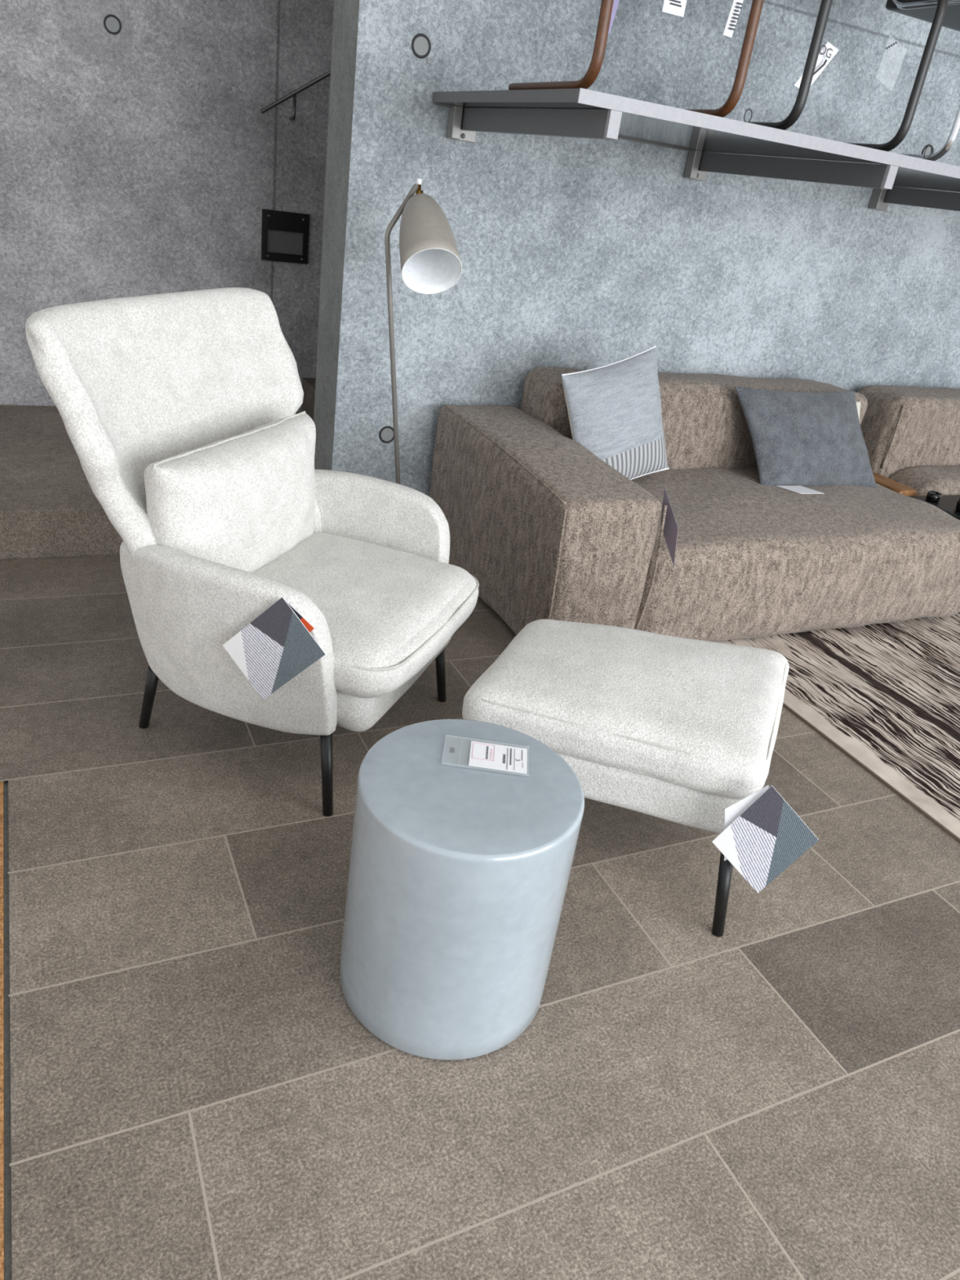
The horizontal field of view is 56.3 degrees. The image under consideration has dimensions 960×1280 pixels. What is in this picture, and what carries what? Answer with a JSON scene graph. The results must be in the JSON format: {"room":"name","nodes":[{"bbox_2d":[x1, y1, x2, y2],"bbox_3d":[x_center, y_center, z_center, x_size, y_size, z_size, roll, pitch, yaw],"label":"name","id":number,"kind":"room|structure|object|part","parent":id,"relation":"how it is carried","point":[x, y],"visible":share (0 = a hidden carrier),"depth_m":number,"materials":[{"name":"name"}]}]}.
{"room":"store","nodes":[
{"label":"store","id":0,"kind":"room"},
{"bbox_2d":[0,780,12,1279],"bbox_3d":[0.916,0.682,2.305,9.500,0.238,8.200,-5,30,-25],"label":"floor slab","id":1,"kind":"structure","parent":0,"point":[7,1145],"depth_m":1.49,"materials":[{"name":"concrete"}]},
{"bbox_2d":[0,781,4,1279],"bbox_3d":[-1.028,1.152,0.560,1.298,0.011,3.250,-5,30,-25],"label":"mat","id":2,"kind":"object","parent":1,"relation":"on","point":[2,784],"visible":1,"depth_m":1.54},
{"bbox_2d":[0,404,301,559],"bbox_3d":[-0.235,-0.838,4.428,9.500,0.187,1.368,-5,30,-25],"label":"landing","id":3,"kind":"object","parent":1,"relation":"on","point":[49,507],"depth_m":3.25,"materials":[{"name":"brown stone"}]},
{"bbox_2d":[301,377,315,421],"bbox_3d":[1.747,-1.870,5.041,5.230,1.592,1.086,-5,30,-25],"label":"stairs","id":4,"kind":"structure","parent":3,"relation":"on","point":[308,384],"depth_m":4.57,"materials":[{"name":"brown stone"}]},
{"bbox_2d":[0,0,333,411],"bbox_3d":[-0.376,-2.454,4.399,9.500,3.000,0.225,-5,30,-25],"label":"wall","id":5,"kind":"structure","parent":0,"point":[140,155],"depth_m":3.92,"materials":[{"name":"concrete"}]},
{"bbox_2d":[261,208,309,264],"bbox_3d":[-0.927,-1.918,4.275,0.222,0.220,0.020,-5,30,-25],"label":"wall plate","id":6,"kind":"object","parent":5,"relation":"attached to","point":[284,234],"visible":1,"depth_m":4.27,"materials":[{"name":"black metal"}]},
{"bbox_2d":[260,70,330,120],"bbox_3d":[-0.035,-2.957,4.096,1.909,1.254,0.066,-5,30,-25],"label":"handrail","id":7,"kind":"object","parent":5,"relation":"attached to","point":[293,94],"visible":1,"depth_m":3.97,"materials":[{"name":"metal"}]},
{"bbox_2d":[0,554,959,1279],"bbox_3d":[1.122,0.779,1.891,9.500,0.001,5.219,-5,30,-25],"label":"floor","id":8,"kind":"structure","parent":0,"point":[197,1091],"depth_m":1.66,"materials":[{"name":"grey tile"}]},
{"bbox_2d":[25,287,479,816],"bbox_3d":[-0.474,-0.245,2.261,0.884,1.050,0.882,18,29,17],"label":"armchair","id":9,"kind":"object","parent":8,"relation":"on","point":[134,383],"visible":0.84,"depth_m":2.09,"materials":[{"name":"beige fabric"}]},
{"bbox_3d":[-0.843,0.147,2.290,0.029,0.235,0.115,-14,35,-37],"label":"leg","id":10,"kind":"part","parent":9,"relation":"part of","materials":[{"name":"black metal"}]},
{"bbox_3d":[-0.688,-0.424,2.286,0.351,0.816,0.883,16,28,14],"label":"backrest","id":11,"kind":"part","parent":9,"relation":"part of","materials":[{"name":"beige fabric"}]},
{"bbox_3d":[-0.584,0.001,2.043,0.560,0.411,0.148,18,29,17],"label":"armrest","id":12,"kind":"part","parent":9,"relation":"part of","materials":[{"name":"beige fabric"}]},
{"bbox_2d":[143,411,315,573],"bbox_3d":[-0.601,-0.335,2.254,0.200,0.366,0.645,16,28,14],"label":"lumbar pillow","id":13,"kind":"object","parent":9,"relation":"on","point":[242,501],"visible":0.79,"depth_m":2.10,"materials":[{"name":"beige fabric"}]},
{"bbox_2d":[222,596,325,699],"bbox_3d":[-0.435,0.020,1.885,0.257,0.241,0.028,15,28,13],"label":"tag","id":14,"kind":"object","parent":9,"relation":"hanging from","point":[275,647],"visible":1,"depth_m":1.88,"materials":[{"name":"white paper"}]},
{"bbox_2d":[285,600,315,632],"bbox_3d":[-0.411,-0.021,1.879,0.146,0.137,0.002,17,28,16],"label":"tag","id":15,"kind":"object","parent":9,"relation":"hanging from","point":[308,626],"visible":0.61,"depth_m":1.85,"materials":[{"name":"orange paper"}]},
{"bbox_3d":[-0.361,0.308,2.120,0.028,0.230,0.069,-10,32,-32],"label":"leg","id":16,"kind":"part","parent":9,"relation":"part of","materials":[{"name":"black metal"}]},
{"bbox_2d":[252,531,478,697],"bbox_3d":[-0.354,-0.096,2.318,0.615,0.180,0.660,18,29,17],"label":"seat cushion","id":17,"kind":"object","parent":9,"relation":"on","point":[389,602],"depth_m":2.21,"materials":[{"name":"beige fabric"}]},
{"bbox_3d":[-0.355,-0.270,2.631,0.561,0.411,0.139,15,28,12],"label":"armrest","id":18,"kind":"part","parent":9,"relation":"part of","materials":[{"name":"beige fabric"}]},
{"bbox_3d":[-0.409,-0.011,2.386,0.580,0.154,0.612,18,29,17],"label":"seat","id":19,"kind":"part","parent":9,"relation":"part of","materials":[{"name":"beige fabric"}]},
{"bbox_3d":[-0.117,0.079,2.633,0.061,0.229,0.029,2,28,-12],"label":"leg","id":20,"kind":"part","parent":9,"relation":"part of","materials":[{"name":"black metal"}]},
{"bbox_2d":[384,177,462,484],"bbox_3d":[-0.238,-0.831,3.106,0.291,1.363,0.511,-5,30,-25],"label":"floor lamp","id":21,"kind":"object","parent":8,"relation":"on","point":[430,261],"visible":0.98,"depth_m":2.81,"materials":[{"name":"metal"}]},
{"bbox_3d":[-0.286,-0.839,3.124,0.185,1.348,0.017,-5,30,-25],"label":"stem","id":22,"kind":"part","parent":21,"relation":"part of","materials":[{"name":"metal"}]},
{"bbox_3d":[-0.191,-1.438,2.814,0.016,0.016,0.016,-5,30,-25],"label":"knob","id":23,"kind":"part","parent":21,"relation":"part of","materials":[{"name":"white plastic"}]},
{"bbox_3d":[-0.173,-1.220,2.772,0.189,0.276,0.300,-5,30,-25],"label":"lamp shade","id":24,"kind":"part","parent":21,"relation":"part of","materials":[{"name":"beige metal"}]},
{"bbox_2d":[339,719,584,1060],"bbox_3d":[-0.044,0.451,1.664,0.401,0.475,0.401,-5,30,-25],"label":"side table","id":25,"kind":"object","parent":8,"relation":"on","point":[459,872],"visible":0.99,"depth_m":1.51,"materials":[{"name":"blue ceramic"}]},
{"bbox_2d":[449,741,527,773],"bbox_3d":[0.012,0.208,1.622,0.156,0.003,0.090,8,27,-1],"label":"label","id":26,"kind":"object","parent":25,"relation":"on","point":[485,755],"visible":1,"depth_m":1.62,"materials":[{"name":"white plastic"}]},
{"bbox_2d":[471,742,494,761],"bbox_3d":[0.006,0.203,1.628,0.040,0.001,0.050,8,27,-1],"label":"print","id":27,"kind":"object","parent":26,"relation":"on","point":[481,752],"depth_m":1.63,"materials":[{"name":"pink"}]},
{"bbox_2d":[485,746,523,769],"bbox_3d":[0.044,0.213,1.618,0.068,0.001,0.068,8,27,-1],"label":"print","id":28,"kind":"object","parent":26,"relation":"on","point":[497,757],"depth_m":1.62},
{"bbox_2d":[462,618,789,937],"bbox_3d":[0.370,0.234,2.254,0.686,0.434,0.707,17,28,16],"label":"ottoman","id":29,"kind":"object","parent":8,"relation":"on","point":[682,731],"visible":0.86,"depth_m":1.98,"materials":[{"name":"beige fabric"}]},
{"bbox_2d":[462,618,789,799],"bbox_3d":[0.387,0.117,2.196,0.732,0.172,0.642,14,28,11],"label":"cushion","id":30,"kind":"object","parent":29,"relation":"on","point":[643,714],"depth_m":1.98,"materials":[{"name":"beige fabric"}]},
{"bbox_3d":[0.526,0.540,1.948,0.029,0.217,0.079,-1,29,-19],"label":"leg","id":31,"kind":"part","parent":29,"relation":"part of","materials":[{"name":"black metal"}]},
{"bbox_2d":[724,784,768,861],"bbox_3d":[0.548,0.379,1.851,0.098,0.208,0.003,12,27,7],"label":"tag","id":32,"kind":"object","parent":29,"relation":"hanging from","point":[734,811],"visible":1,"depth_m":1.84,"materials":[{"name":"white paper"}]},
{"bbox_2d":[711,785,818,893],"bbox_3d":[0.587,0.414,1.850,0.200,0.270,0.002,12,27,7],"label":"tag","id":33,"kind":"object","parent":29,"relation":"hanging from","point":[769,836],"visible":1,"depth_m":1.85,"materials":[{"name":"white paper"}]},
{"bbox_2d":[429,366,959,641],"bbox_3d":[0.939,-0.572,3.608,2.070,0.788,1.130,-5,30,-25],"label":"sofa","id":34,"kind":"object","parent":8,"relation":"on","point":[545,527],"visible":0.77,"depth_m":3.24,"materials":[{"name":"brown fabric"}]},
{"bbox_3d":[0.176,-0.434,3.286,0.393,0.611,1.102,-5,30,-25],"label":"armrest","id":35,"kind":"part","parent":34,"relation":"part of","materials":[{"name":"brown fabric"}]},
{"bbox_2d":[561,345,669,479],"bbox_3d":[0.516,-0.808,3.358,0.513,0.542,0.205,-13,34,-35],"label":"cushion","id":36,"kind":"object","parent":34,"relation":"on","point":[614,410],"visible":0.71,"depth_m":3.29,"materials":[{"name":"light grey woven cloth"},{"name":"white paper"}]},
{"bbox_3d":[0.479,-1.019,3.299,0.466,0.023,0.012,-25,21,-28],"label":"white trim","id":37,"kind":"part","parent":36,"relation":"part of","materials":[{"name":"fabric"}]},
{"bbox_3d":[0.551,-0.596,3.418,0.466,0.023,0.012,-25,21,-28],"label":"white trim","id":38,"kind":"part","parent":36,"relation":"part of","materials":[{"name":"fabric"}]},
{"bbox_2d":[660,486,678,565],"bbox_3d":[0.605,-0.364,2.869,0.008,0.220,0.133,-8,32,-29],"label":"tag","id":39,"kind":"object","parent":34,"relation":"hanging from","point":[670,527],"visible":1,"depth_m":2.87,"materials":[{"name":"grey paper"}]},
{"bbox_3d":[0.954,-0.913,3.910,1.693,0.458,0.340,-5,30,-25],"label":"backrest","id":40,"kind":"part","parent":34,"relation":"part of","materials":[{"name":"brown fabric"}]},
{"bbox_3d":[1.095,-0.420,3.731,1.705,0.451,1.046,-5,30,-25],"label":"seat","id":41,"kind":"part","parent":34,"relation":"part of","materials":[{"name":"brown fabric"}]},
{"bbox_2d":[777,485,824,493],"bbox_3d":[1.313,-0.616,3.679,0.170,0.002,0.100,-5,30,-25],"label":"paper tag","id":42,"kind":"object","parent":34,"relation":"on","point":[799,489],"visible":1,"depth_m":3.67,"materials":[{"name":"white paper"}]},
{"bbox_2d":[734,386,876,488],"bbox_3d":[1.396,-0.851,3.807,0.759,0.373,0.243,-5,30,-24],"label":"cushion","id":43,"kind":"object","parent":34,"relation":"on","point":[799,438],"visible":0.96,"depth_m":3.72,"materials":[{"name":"grey fabric"}]},
{"bbox_2d":[856,401,860,420],"bbox_3d":[1.532,-0.908,3.979,0.434,0.285,0.125,-7,31,-27],"label":"cushion","id":44,"kind":"object","parent":34,"relation":"on","point":[858,403],"visible":0.03,"depth_m":4.02,"materials":[{"name":"beige fabric"}]},
{"bbox_2d":[715,610,959,842],"bbox_3d":[2.383,0.254,3.257,2.773,0.008,2.380,-5,30,-25],"label":"area rug","id":45,"kind":"object","parent":8,"relation":"on","point":[886,695],"visible":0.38,"depth_m":3.05,"materials":[{"name":"beige carpet"}]},
{"bbox_2d":[909,494,959,519],"bbox_3d":[2.401,-0.404,4.109,0.880,0.375,0.500,-5,30,-25],"label":"coffee table","id":46,"kind":"object","parent":45,"relation":"on","point":[947,504],"visible":0.29,"depth_m":3.99,"materials":[{"name":"black metal"}]},
{"bbox_2d":[925,490,942,502],"bbox_3d":[2.023,-0.640,4.003,0.060,0.035,0.060,-5,30,-25],"label":"glass bowl","id":47,"kind":"object","parent":46,"relation":"on","point":[931,495],"visible":1,"depth_m":3.99,"materials":[{"name":"black glass"}]},
{"bbox_2d":[955,495,959,511],"bbox_3d":[2.117,-0.588,3.898,0.084,0.065,0.084,-5,30,-25],"label":"glass bowl","id":48,"kind":"object","parent":46,"relation":"on","point":[957,505],"visible":1,"depth_m":3.90,"materials":[{"name":"black glass"}]},
{"bbox_2d":[872,472,917,496],"bbox_3d":[1.858,-0.557,4.240,0.115,0.400,0.260,-5,30,-25],"label":"side table","id":49,"kind":"object","parent":8,"relation":"on","point":[891,484],"visible":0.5,"depth_m":4.10,"materials":[{"name":"brown wood"}]},
{"bbox_2d":[858,385,959,496],"bbox_3d":[2.605,-0.860,4.640,1.637,0.766,0.610,-5,30,-25],"label":"sofa","id":50,"kind":"object","parent":8,"relation":"on","point":[911,435],"visible":0.34,"depth_m":4.27,"materials":[{"name":"brown fabric"}]},
{"bbox_3d":[2.658,-0.672,4.615,1.562,0.447,0.341,-5,30,-25],"label":"seat","id":51,"kind":"part","parent":50,"relation":"part of","materials":[{"name":"brown fabric"}]},
{"bbox_2d":[313,0,959,496],"bbox_3d":[1.991,-2.000,4.212,5.476,3.000,0.285,-5,30,-25],"label":"wall","id":52,"kind":"structure","parent":0,"point":[577,253],"depth_m":3.48,"materials":[{"name":"concrete"}]},
{"bbox_2d":[432,88,959,211],"bbox_3d":[1.930,-1.726,3.537,4.200,0.134,0.980,-5,30,-25],"label":"wall shelf","id":53,"kind":"object","parent":52,"relation":"attached to","point":[713,144],"visible":1,"depth_m":2.77,"materials":[{"name":"grey paint"}]},
{"bbox_3d":[1.736,-1.972,3.895,4.200,0.006,0.009,-5,30,-25],"label":"rail","id":54,"kind":"part","parent":53,"relation":"part of","materials":[{"name":"grey metal"}]},
{"bbox_2d":[508,0,764,117],"bbox_3d":[0.445,-1.922,2.370,0.480,0.890,0.525,-5,30,-25],"label":"chair","id":55,"kind":"object","parent":53,"relation":"on","point":[606,9],"visible":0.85,"depth_m":2.37,"materials":[{"name":"brown wood"}]},
{"bbox_3d":[0.240,-1.890,2.281,0.030,0.862,0.525,-5,30,-25],"label":"frame","id":56,"kind":"part","parent":55,"relation":"part of","materials":[{"name":"brown wood"}]},
{"bbox_2d":[608,0,619,34],"bbox_3d":[0.379,-1.843,2.502,0.065,0.258,0.005,-2,29,-20],"label":"tag","id":57,"kind":"object","parent":55,"relation":"hanging from","point":[615,2],"visible":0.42,"depth_m":2.54,"materials":[{"name":"purple paper"}]},
{"bbox_2d":[662,0,686,17],"bbox_3d":[0.561,-1.862,2.512,0.075,0.186,0.003,-5,30,-25],"label":"tag","id":58,"kind":"object","parent":55,"relation":"hanging from","point":[677,7],"visible":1,"depth_m":2.55,"materials":[{"name":"white paper"}]},
{"bbox_2d":[668,0,681,7],"bbox_3d":[0.553,-1.814,2.536,0.048,0.036,0.002,-5,30,-25],"label":"print","id":59,"kind":"object","parent":58,"relation":"attached to","point":[672,3],"depth_m":2.54},
{"bbox_3d":[0.645,-1.929,2.473,0.030,0.862,0.525,-5,30,-25],"label":"frame","id":60,"kind":"part","parent":55,"relation":"part of","materials":[{"name":"brown wood"}]},
{"bbox_2d":[722,0,743,37],"bbox_3d":[0.698,-1.870,2.586,0.186,0.204,0.014,-5,30,-25],"label":"tag","id":61,"kind":"object","parent":55,"relation":"hanging from","point":[736,6],"visible":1,"depth_m":2.63,"materials":[{"name":"white paper"}]},
{"bbox_2d":[728,2,742,30],"bbox_3d":[0.750,-1.828,2.631,0.029,0.067,0.002,-5,30,-25],"label":"print","id":62,"kind":"object","parent":61,"relation":"attached to","point":[735,8],"depth_m":2.63},
{"bbox_2d":[743,108,752,122],"bbox_3d":[0.739,-1.444,2.474,0.036,0.035,0.003,-16,36,-39],"label":"wire loop","id":63,"kind":"object","parent":53,"relation":"on","point":[748,108],"visible":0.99,"depth_m":2.47,"materials":[{"name":"metal"}]},
{"bbox_2d":[749,0,947,151],"bbox_3d":[1.044,-1.979,2.655,0.456,0.890,0.525,-5,30,-25],"label":"chair","id":64,"kind":"object","parent":53,"relation":"on","point":[825,5],"visible":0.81,"depth_m":2.59,"materials":[{"name":"black metal"}]},
{"bbox_3d":[0.851,-1.949,2.570,0.030,0.862,0.525,-5,30,-25],"label":"frame","id":65,"kind":"part","parent":64,"relation":"part of","materials":[{"name":"black metal"}]},
{"bbox_2d":[794,41,839,88],"bbox_3d":[1.071,-1.868,2.788,0.160,0.293,0.030,-5,30,-25],"label":"tag","id":66,"kind":"object","parent":64,"relation":"hanging from","point":[828,51],"visible":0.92,"depth_m":2.82,"materials":[{"name":"white paper"}]},
{"bbox_2d":[813,59,826,75],"bbox_3d":[1.056,-1.790,2.813,0.065,0.059,0.006,-7,31,-28],"label":"print","id":67,"kind":"object","parent":66,"relation":"attached to","point":[820,64],"depth_m":2.83},
{"bbox_3d":[1.233,-1.985,2.752,0.030,0.862,0.525,-5,30,-25],"label":"frame","id":68,"kind":"part","parent":64,"relation":"part of","materials":[{"name":"black metal"}]},
{"bbox_2d":[885,0,959,160],"bbox_3d":[1.620,-2.031,2.923,0.461,0.890,0.522,-5,30,-25],"label":"chair","id":69,"kind":"object","parent":53,"relation":"on","point":[923,10],"visible":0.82,"depth_m":2.89,"materials":[{"name":"silver metal"}]},
{"bbox_3d":[1.635,-2.021,2.892,0.460,0.035,0.440,-5,30,-25],"label":"seat","id":70,"kind":"part","parent":69,"relation":"part of","materials":[{"name":"black leather"}]},
{"bbox_2d":[924,145,932,159],"bbox_3d":[1.392,-1.515,2.791,0.045,0.043,0.003,-16,36,-39],"label":"wire loop","id":71,"kind":"object","parent":53,"relation":"on","point":[928,145],"visible":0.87,"depth_m":2.79,"materials":[{"name":"metal"}]}
]}

